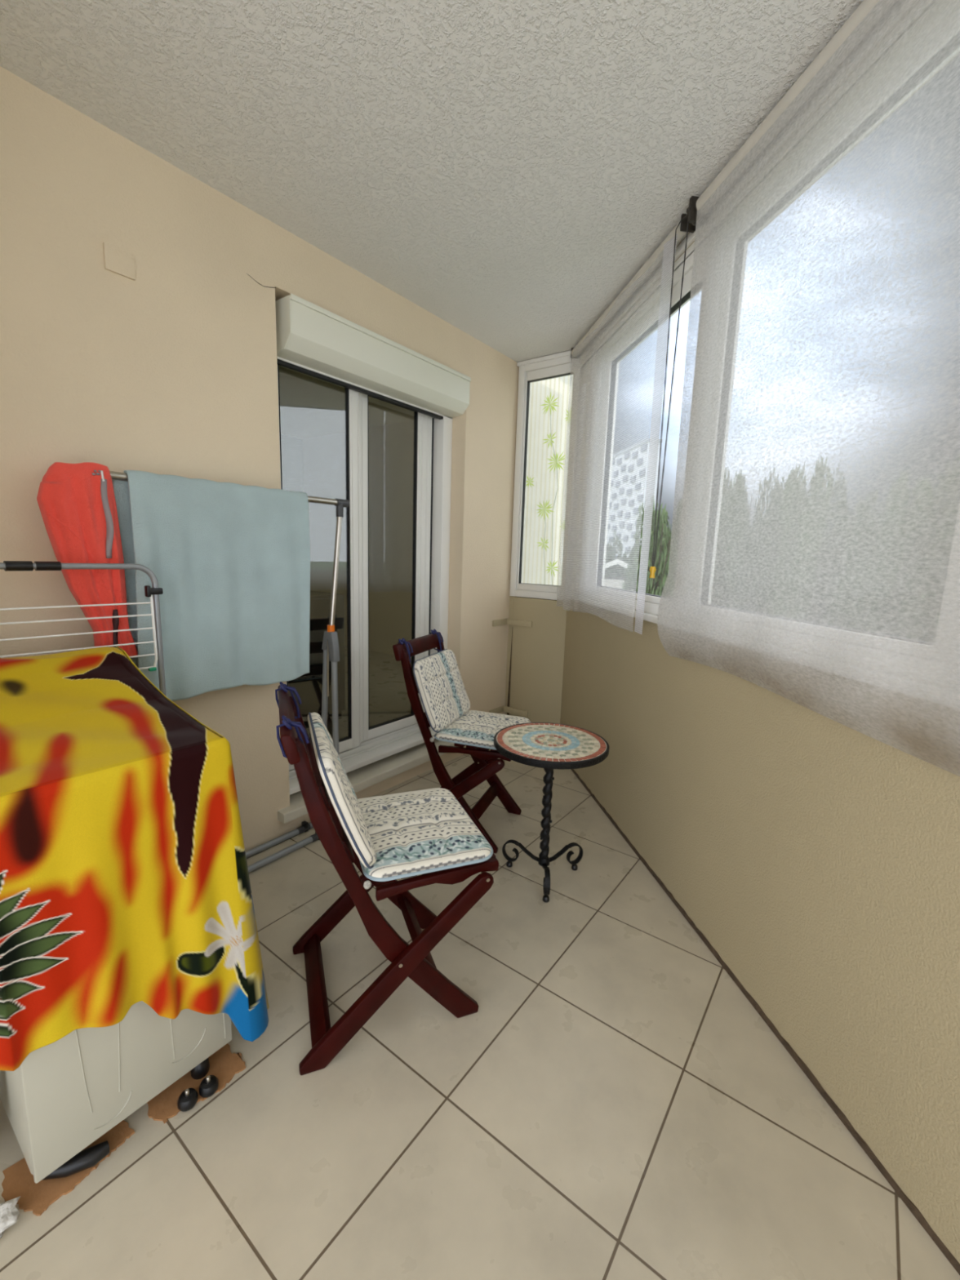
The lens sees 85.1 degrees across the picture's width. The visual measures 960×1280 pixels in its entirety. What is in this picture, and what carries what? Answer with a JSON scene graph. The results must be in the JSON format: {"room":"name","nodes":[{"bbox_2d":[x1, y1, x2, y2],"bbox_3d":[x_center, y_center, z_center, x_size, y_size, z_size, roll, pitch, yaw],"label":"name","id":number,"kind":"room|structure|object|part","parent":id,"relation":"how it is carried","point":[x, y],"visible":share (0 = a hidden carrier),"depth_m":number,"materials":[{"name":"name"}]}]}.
{"room":"sunroom","nodes":[
{"label":"sunroom","id":0,"kind":"room"},
{"bbox_2d":[0,66,519,851],"bbox_3d":[-1.283,-0.298,1.776,0.236,2.506,4.900,9,12,36],"label":"wall","id":1,"kind":"structure","parent":0,"point":[171,369],"depth_m":1.76,"materials":[{"name":"paint"}]},
{"bbox_2d":[102,242,135,279],"bbox_3d":[-1.115,-1.170,1.617,0.009,0.072,0.082,9,12,36],"label":"cover plate","id":2,"kind":"object","parent":1,"relation":"attached to","point":[117,260],"visible":1,"depth_m":1.61,"materials":[{"name":"paint"}]},
{"bbox_2d":[276,356,452,795],"bbox_3d":[-0.558,-0.315,2.750,0.200,1.970,1.203,9,12,36],"label":"door","id":3,"kind":"structure","parent":1,"relation":"in","point":[433,431],"depth_m":2.90,"materials":[{"name":"white plastic"}]},
{"bbox_3d":[-0.779,-0.319,2.516,0.033,1.869,0.503,9,12,36],"label":"sash","id":4,"kind":"part","parent":3,"relation":"part of","materials":[{"name":"white plastic"}]},
{"bbox_3d":[-0.594,-0.325,2.776,0.110,1.960,1.203,9,12,36],"label":"frame","id":5,"kind":"part","parent":3,"relation":"part of","materials":[{"name":"white plastic"}]},
{"bbox_3d":[-0.484,-0.383,2.964,0.036,1.869,0.567,9,12,36],"label":"sash","id":6,"kind":"part","parent":3,"relation":"part of","materials":[{"name":"white plastic"}]},
{"bbox_2d":[277,738,456,823],"bbox_3d":[-0.510,0.702,2.880,0.142,0.050,1.365,9,12,36],"label":"trim","id":7,"kind":"structure","parent":1,"relation":"attached to","point":[362,778],"depth_m":2.79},
{"bbox_2d":[275,293,471,417],"bbox_3d":[-0.457,-1.327,2.558,0.150,0.204,1.157,9,12,36],"label":"box","id":8,"kind":"object","parent":1,"relation":"attached to","point":[308,335],"visible":0.89,"depth_m":2.39,"materials":[{"name":"plastic"}]},
{"bbox_2d":[280,434,303,492],"bbox_3d":[-3.459,-1.024,5.019,0.150,2.450,5.600,9,12,36],"label":"wall","id":9,"kind":"structure","parent":0,"point":[291,447],"depth_m":6.29,"materials":[{"name":"paint"}]},
{"bbox_2d":[279,364,413,439],"bbox_3d":[-1.982,-2.062,3.759,3.640,0.100,5.600,9,12,36],"label":"ceiling","id":10,"kind":"structure","parent":0,"point":[311,406],"depth_m":4.95,"materials":[{"name":"paint"}]},
{"bbox_2d":[521,374,573,586],"bbox_3d":[0.410,-1.054,3.643,0.700,1.700,0.004,9,12,36],"label":"patterned curtain","id":11,"kind":"object","parent":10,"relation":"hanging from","point":[549,398],"visible":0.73,"depth_m":3.60,"materials":[{"name":"fabric"}]},
{"bbox_2d":[302,420,413,658],"bbox_3d":[-0.740,-1.028,5.582,3.540,2.450,0.150,9,12,36],"label":"wall","id":12,"kind":"structure","parent":0,"point":[390,446],"depth_m":5.77,"materials":[{"name":"paint"}]},
{"bbox_2d":[303,645,416,742],"bbox_3d":[-2.065,0.527,4.184,3.640,0.250,5.600,9,12,36],"label":"floor","id":13,"kind":"structure","parent":0,"point":[388,700],"depth_m":4.24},
{"bbox_2d":[288,591,345,720],"bbox_3d":[-1.317,0.146,3.250,0.441,0.850,0.900,9,12,36],"label":"base cabinet","id":14,"kind":"object","parent":13,"relation":"on","point":[308,686],"visible":0.24,"depth_m":3.31,"materials":[{"name":"black plastic"}]},
{"bbox_2d":[0,0,863,362],"bbox_3d":[0.460,-1.346,0.302,4.320,0.150,4.880,9,12,36],"label":"ceiling","id":15,"kind":"structure","parent":0,"point":[504,169],"depth_m":1.47,"materials":[{"name":"white paint"}]},
{"bbox_2d":[0,748,959,1279],"bbox_3d":[0.407,1.272,0.657,4.180,0.120,4.800,9,12,36],"label":"floor","id":16,"kind":"structure","parent":0,"point":[612,1104],"depth_m":1.18,"materials":[{"name":"beige tile"}]},
{"bbox_2d":[0,1195,20,1238],"bbox_3d":[-0.934,1.091,0.971,0.096,0.047,0.124,9,12,36],"label":"rag","id":17,"kind":"object","parent":16,"relation":"on","point":[9,1214],"visible":1,"depth_m":0.99,"materials":[{"name":"white fabric"}]},
{"bbox_2d":[1,1120,134,1215],"bbox_3d":[-0.868,1.093,1.105,0.148,0.004,0.207,9,12,36],"label":"cardboard piece","id":18,"kind":"object","parent":16,"relation":"on","point":[18,1181],"visible":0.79,"depth_m":1.06,"materials":[{"name":"brown cardboard"}]},
{"bbox_2d":[0,560,166,696],"bbox_3d":[-1.249,0.400,1.426,0.040,1.220,0.767,9,12,36],"label":"drying rack","id":19,"kind":"object","parent":16,"relation":"on","point":[153,593],"visible":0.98,"depth_m":1.53,"materials":[{"name":"grey metal"}]},
{"bbox_3d":[-1.024,-0.031,1.627,0.012,0.257,0.027,9,12,36],"label":"wire frame","id":20,"kind":"part","parent":19,"relation":"part of","materials":[{"name":"white metal"}]},
{"bbox_2d":[0,1000,231,1183],"bbox_3d":[-0.963,0.574,1.268,0.609,0.963,0.393,9,12,36],"label":"washing machine","id":21,"kind":"object","parent":16,"relation":"on","point":[67,1093],"visible":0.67,"depth_m":1.08,"materials":[{"name":"white metal"}]},
{"bbox_3d":[-0.837,1.078,1.077,0.121,0.038,0.037,-4,11,-30],"label":"transport lever","id":22,"kind":"part","parent":21,"relation":"part of","materials":[{"name":"black plastic"}]},
{"bbox_2d":[0,646,269,1071],"bbox_3d":[-0.929,0.537,1.268,0.684,0.932,0.550,9,12,36],"label":"cloth","id":23,"kind":"object","parent":21,"relation":"on","point":[125,880],"visible":1,"depth_m":1.09,"materials":[{"name":"fabric"}]},
{"bbox_3d":[-0.716,0.839,1.157,0.002,0.341,0.295,9,12,36],"label":"moulding","id":24,"kind":"part","parent":21,"relation":"part of","materials":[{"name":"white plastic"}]},
{"bbox_2d":[146,1043,245,1123],"bbox_3d":[-0.687,1.054,1.266,0.209,0.040,0.134,-7,13,-44],"label":"cardboard piece","id":25,"kind":"object","parent":16,"relation":"on","point":[224,1064],"depth_m":1.24,"materials":[{"name":"brown cardboard"}]},
{"bbox_3d":[-0.679,1.061,1.214,0.042,0.036,0.042,9,12,36],"label":"rubber foot","id":26,"kind":"part","parent":25,"relation":"part of","materials":[{"name":"black rubber"}]},
{"bbox_3d":[-0.647,1.057,1.246,0.042,0.036,0.042,9,12,36],"label":"rubber foot","id":27,"kind":"part","parent":25,"relation":"part of","materials":[{"name":"black rubber"}]},
{"bbox_2d":[109,471,349,873],"bbox_3d":[-0.925,0.182,2.016,0.138,1.503,1.013,9,12,36],"label":"drying rack","id":28,"kind":"object","parent":16,"relation":"on","point":[330,646],"visible":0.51,"depth_m":2.29,"materials":[{"name":"metal"}]},
{"bbox_2d":[36,462,137,656],"bbox_3d":[-1.167,-0.228,1.563,0.092,0.585,0.218,9,12,36],"label":"cloth","id":29,"kind":"object","parent":28,"relation":"hanging from","point":[77,502],"visible":0.9,"depth_m":1.53,"materials":[{"name":"red fabric"}]},
{"bbox_3d":[-1.109,-0.482,1.536,0.014,0.032,0.006,9,12,36],"label":"zip pull","id":30,"kind":"part","parent":29,"relation":"part of","materials":[{"name":"white metal"}]},
{"bbox_2d":[111,470,310,701],"bbox_3d":[-0.908,-0.185,1.899,0.095,0.756,0.669,9,12,36],"label":"towel","id":31,"kind":"object","parent":28,"relation":"hanging from","point":[230,562],"visible":0.96,"depth_m":1.84,"materials":[{"name":"blue fabric"}]},
{"bbox_3d":[-0.718,0.436,2.404,0.075,0.852,0.026,6,10,24],"label":"leg","id":32,"kind":"part","parent":28,"relation":"part of","materials":[{"name":"grey metal"}]},
{"bbox_3d":[-0.652,0.451,2.363,0.026,0.841,0.043,-6,12,-38],"label":"leg","id":33,"kind":"part","parent":28,"relation":"part of","materials":[{"name":"grey metal"}]},
{"bbox_2d":[277,684,498,1075],"bbox_3d":[-0.275,0.599,1.514,0.550,0.886,0.460,-2,10,-21],"label":"folding chair","id":34,"kind":"object","parent":16,"relation":"on","point":[415,961],"visible":0.65,"depth_m":1.36,"materials":[{"name":"brown wood"}]},
{"bbox_3d":[-0.499,0.204,1.355,0.040,0.071,0.460,-2,10,-22],"label":"rail","id":35,"kind":"part","parent":34,"relation":"part of","materials":[{"name":"brown wood"}]},
{"bbox_3d":[-0.361,0.785,1.741,0.506,0.439,0.022,-2,10,-21],"label":"leg","id":36,"kind":"part","parent":34,"relation":"part of","materials":[{"name":"brown wood"}]},
{"bbox_2d":[275,681,493,888],"bbox_3d":[-0.276,0.360,1.471,0.546,0.441,0.439,-2,10,-21],"label":"cushion","id":37,"kind":"object","parent":34,"relation":"on","point":[401,835],"visible":1,"depth_m":1.40,"materials":[{"name":"fabric"}]},
{"bbox_3d":[-0.207,0.853,1.357,0.506,0.439,0.022,-2,10,-21],"label":"leg","id":38,"kind":"part","parent":34,"relation":"part of","materials":[{"name":"brown wood"}]},
{"bbox_3d":[-0.107,0.629,1.383,0.336,0.048,0.022,-2,10,-22],"label":"seat rail","id":39,"kind":"part","parent":34,"relation":"part of","materials":[{"name":"brown wood"}]},
{"bbox_2d":[392,631,521,853],"bbox_3d":[-0.059,0.449,2.468,0.550,0.886,0.460,5,10,20],"label":"folding chair","id":40,"kind":"object","parent":16,"relation":"on","point":[486,763],"visible":0.5,"depth_m":2.32,"materials":[{"name":"brown wood"}]},
{"bbox_3d":[-0.285,0.025,2.488,0.040,0.071,0.460,5,10,20],"label":"rail","id":41,"kind":"part","parent":40,"relation":"part of","materials":[{"name":"brown wood"}]},
{"bbox_2d":[397,628,530,750],"bbox_3d":[-0.060,0.209,2.432,0.546,0.441,0.439,5,10,20],"label":"cushion","id":42,"kind":"object","parent":40,"relation":"on","point":[445,700],"visible":0.91,"depth_m":2.39,"materials":[{"name":"fabric"}]},
{"bbox_3d":[0.004,0.640,2.699,0.506,0.439,0.022,5,10,20],"label":"leg","id":43,"kind":"part","parent":40,"relation":"part of","materials":[{"name":"brown wood"}]},
{"bbox_3d":[-0.024,0.488,2.259,0.336,0.048,0.022,5,10,20],"label":"seat rail","id":44,"kind":"part","parent":40,"relation":"part of","materials":[{"name":"brown wood"}]},
{"bbox_3d":[-0.141,0.699,2.311,0.506,0.439,0.022,5,10,20],"label":"leg","id":45,"kind":"part","parent":40,"relation":"part of","materials":[{"name":"brown wood"}]},
{"bbox_2d":[493,722,608,902],"bbox_3d":[0.266,0.676,2.082,0.444,0.582,0.444,0,10,-14],"label":"side table","id":46,"kind":"object","parent":16,"relation":"on","point":[548,746],"visible":1,"depth_m":2.03,"materials":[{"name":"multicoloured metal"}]},
{"bbox_3d":[0.173,0.883,2.160,0.170,0.090,0.020,6,10,26],"label":"leg","id":47,"kind":"part","parent":46,"relation":"part of","materials":[{"name":"black metal"}]},
{"bbox_3d":[0.255,0.908,2.022,0.020,0.090,0.170,2,9,2],"label":"leg","id":48,"kind":"part","parent":46,"relation":"part of","materials":[{"name":"black metal"}]},
{"bbox_3d":[0.267,0.648,2.078,0.044,0.504,0.046,9,12,36],"label":"stem","id":49,"kind":"part","parent":46,"relation":"part of","materials":[{"name":"black metal"}]},
{"bbox_3d":[0.348,0.889,2.155,0.170,0.090,0.020,-2,10,-23],"label":"leg","id":50,"kind":"part","parent":46,"relation":"part of","materials":[{"name":"black metal"}]},
{"bbox_2d":[504,355,567,723],"bbox_3d":[0.467,-0.516,3.450,0.560,2.506,0.160,9,12,36],"label":"wall","id":51,"kind":"structure","parent":0,"point":[537,662],"depth_m":3.50,"materials":[{"name":"paint"}]},
{"bbox_2d":[488,705,528,717],"bbox_3d":[0.196,0.507,3.586,0.204,0.040,0.174,9,12,36],"label":"bracket","id":52,"kind":"object","parent":51,"relation":"attached to","point":[503,708],"visible":0.83,"depth_m":3.64,"materials":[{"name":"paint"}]},
{"bbox_2d":[506,631,512,715],"bbox_3d":[0.209,0.304,3.673,0.024,0.800,0.015,9,12,36],"label":"trim","id":53,"kind":"structure","parent":51,"relation":"attached to","point":[509,679],"depth_m":3.66,"materials":[{"name":"beige paint"}]},
{"bbox_2d":[492,618,532,627],"bbox_3d":[0.215,-0.107,3.485,0.204,0.040,0.174,9,12,36],"label":"bracket","id":54,"kind":"object","parent":51,"relation":"attached to","point":[504,621],"visible":1,"depth_m":3.53,"materials":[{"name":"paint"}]},
{"bbox_2d":[509,352,582,600],"bbox_3d":[0.422,-1.007,3.360,0.440,1.476,0.068,9,12,36],"label":"window","id":55,"kind":"structure","parent":51,"relation":"in","point":[560,366],"depth_m":3.37,"materials":[{"name":"white plastic"}]},
{"bbox_2d":[516,350,582,367],"bbox_3d":[0.426,-1.735,3.217,0.452,0.023,0.030,9,12,36],"label":"trim","id":56,"kind":"structure","parent":51,"relation":"attached to","point":[567,353],"depth_m":3.22,"materials":[{"name":"white plastic"}]},
{"bbox_2d":[560,232,959,1263],"bbox_3d":[0.964,-0.119,1.096,0.160,2.496,4.700,0,9,-8],"label":"wall","id":57,"kind":"structure","parent":0,"point":[818,856],"depth_m":1.33,"materials":[{"name":"paint"}]},
{"bbox_2d":[568,351,598,596],"bbox_3d":[0.624,-0.936,3.087,0.064,1.338,0.288,0,9,-8],"label":"trim","id":58,"kind":"structure","parent":57,"relation":"attached to","point":[581,510],"depth_m":3.04,"materials":[{"name":"white plastic"}]},
{"bbox_2d":[564,593,657,623],"bbox_3d":[0.887,0.096,1.070,0.056,0.028,4.600,0,9,-8],"label":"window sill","id":59,"kind":"structure","parent":57,"relation":"attached to","point":[649,617],"depth_m":2.52,"materials":[{"name":"white plastic"}]},
{"bbox_2d":[556,213,695,634],"bbox_3d":[0.611,-0.866,2.600,0.099,1.530,1.266,0,9,-8],"label":"sheer curtain","id":60,"kind":"object","parent":57,"relation":"hanging from","point":[665,251],"visible":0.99,"depth_m":2.22,"materials":[{"name":"fabric"}]},
{"bbox_2d":[579,231,695,367],"bbox_3d":[0.934,-1.288,0.843,0.032,0.103,4.600,0,9,-8],"label":"trim","id":61,"kind":"structure","parent":57,"relation":"attached to","point":[680,249],"depth_m":2.34,"materials":[{"name":"white plastic"}]},
{"bbox_2d":[582,251,693,615],"bbox_3d":[0.731,-0.822,2.410,0.069,1.338,1.087,0,9,-8],"label":"window","id":62,"kind":"structure","parent":57,"relation":"in","point":[651,604],"depth_m":2.74,"materials":[{"name":"white plastic"}]},
{"bbox_2d":[570,768,959,1275],"bbox_3d":[0.876,1.129,1.155,0.037,0.030,4.770,0,9,-8],"label":"trim","id":63,"kind":"structure","parent":57,"relation":"attached to","point":[913,1208],"depth_m":1.32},
{"bbox_2d":[648,0,959,776],"bbox_3d":[0.852,-0.561,0.977,0.090,1.591,2.085,0,9,-8],"label":"sheer curtain","id":64,"kind":"object","parent":57,"relation":"attached to","point":[815,554],"visible":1,"depth_m":1.18,"materials":[{"name":"fabric"}]},
{"bbox_3d":[0.670,-0.263,2.029,0.025,0.044,0.026,0,9,-8],"label":"chain pull","id":65,"kind":"part","parent":64,"relation":"part of","materials":[{"name":"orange plastic"}]},
{"bbox_3d":[0.696,-0.880,1.927,0.017,1.228,0.084,0,10,-12],"label":"bead chain","id":66,"kind":"part","parent":64,"relation":"part of","materials":[{"name":"white plastic"}]},
{"label":"outside","id":67,"kind":"structure","parent":0,"visible":0},
{"bbox_3d":[104.198,-17.477,173.652,560.000,0.500,397.500,9,12,36],"label":"ground","id":68,"kind":"structure","parent":67,"visible":0},
{"bbox_2d":[604,532,626,577],"bbox_3d":[12.647,-5.632,51.120,2.962,9.977,3.518,1,9,-4],"label":"tree","id":69,"kind":"object","parent":68,"relation":"on","point":[608,552],"visible":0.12,"depth_m":49.77,"materials":[{"name":"green plant"}]},
{"bbox_2d":[604,558,633,591],"bbox_3d":[8.942,-1.760,34.969,5.700,7.300,4.900,4,10,14],"label":"house","id":70,"kind":"structure","parent":68,"relation":"on","point":[610,563],"depth_m":32.73,"materials":[{"name":"grey tile"}]},
{"bbox_2d":[619,542,641,577],"bbox_3d":[13.446,-4.039,44.873,3.425,8.906,3.504,-3,10,-27],"label":"tree","id":71,"kind":"object","parent":68,"relation":"on","point":[623,571],"visible":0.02,"depth_m":44.89,"materials":[{"name":"green plant"}]},
{"bbox_2d":[606,438,662,574],"bbox_3d":[29.772,-25.357,114.557,2.951,29.423,31.589,1,9,-8],"label":"tower block","id":72,"kind":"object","parent":68,"relation":"on","point":[623,517],"visible":0.38,"depth_m":105.15,"materials":[{"name":"concrete"}]},
{"bbox_2d":[622,495,671,595],"bbox_3d":[5.969,-0.232,18.426,1.934,9.470,2.800,-2,10,-25],"label":"tree","id":73,"kind":"object","parent":68,"relation":"on","point":[655,586],"visible":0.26,"depth_m":17.76,"materials":[{"name":"green plant"}]}
]}

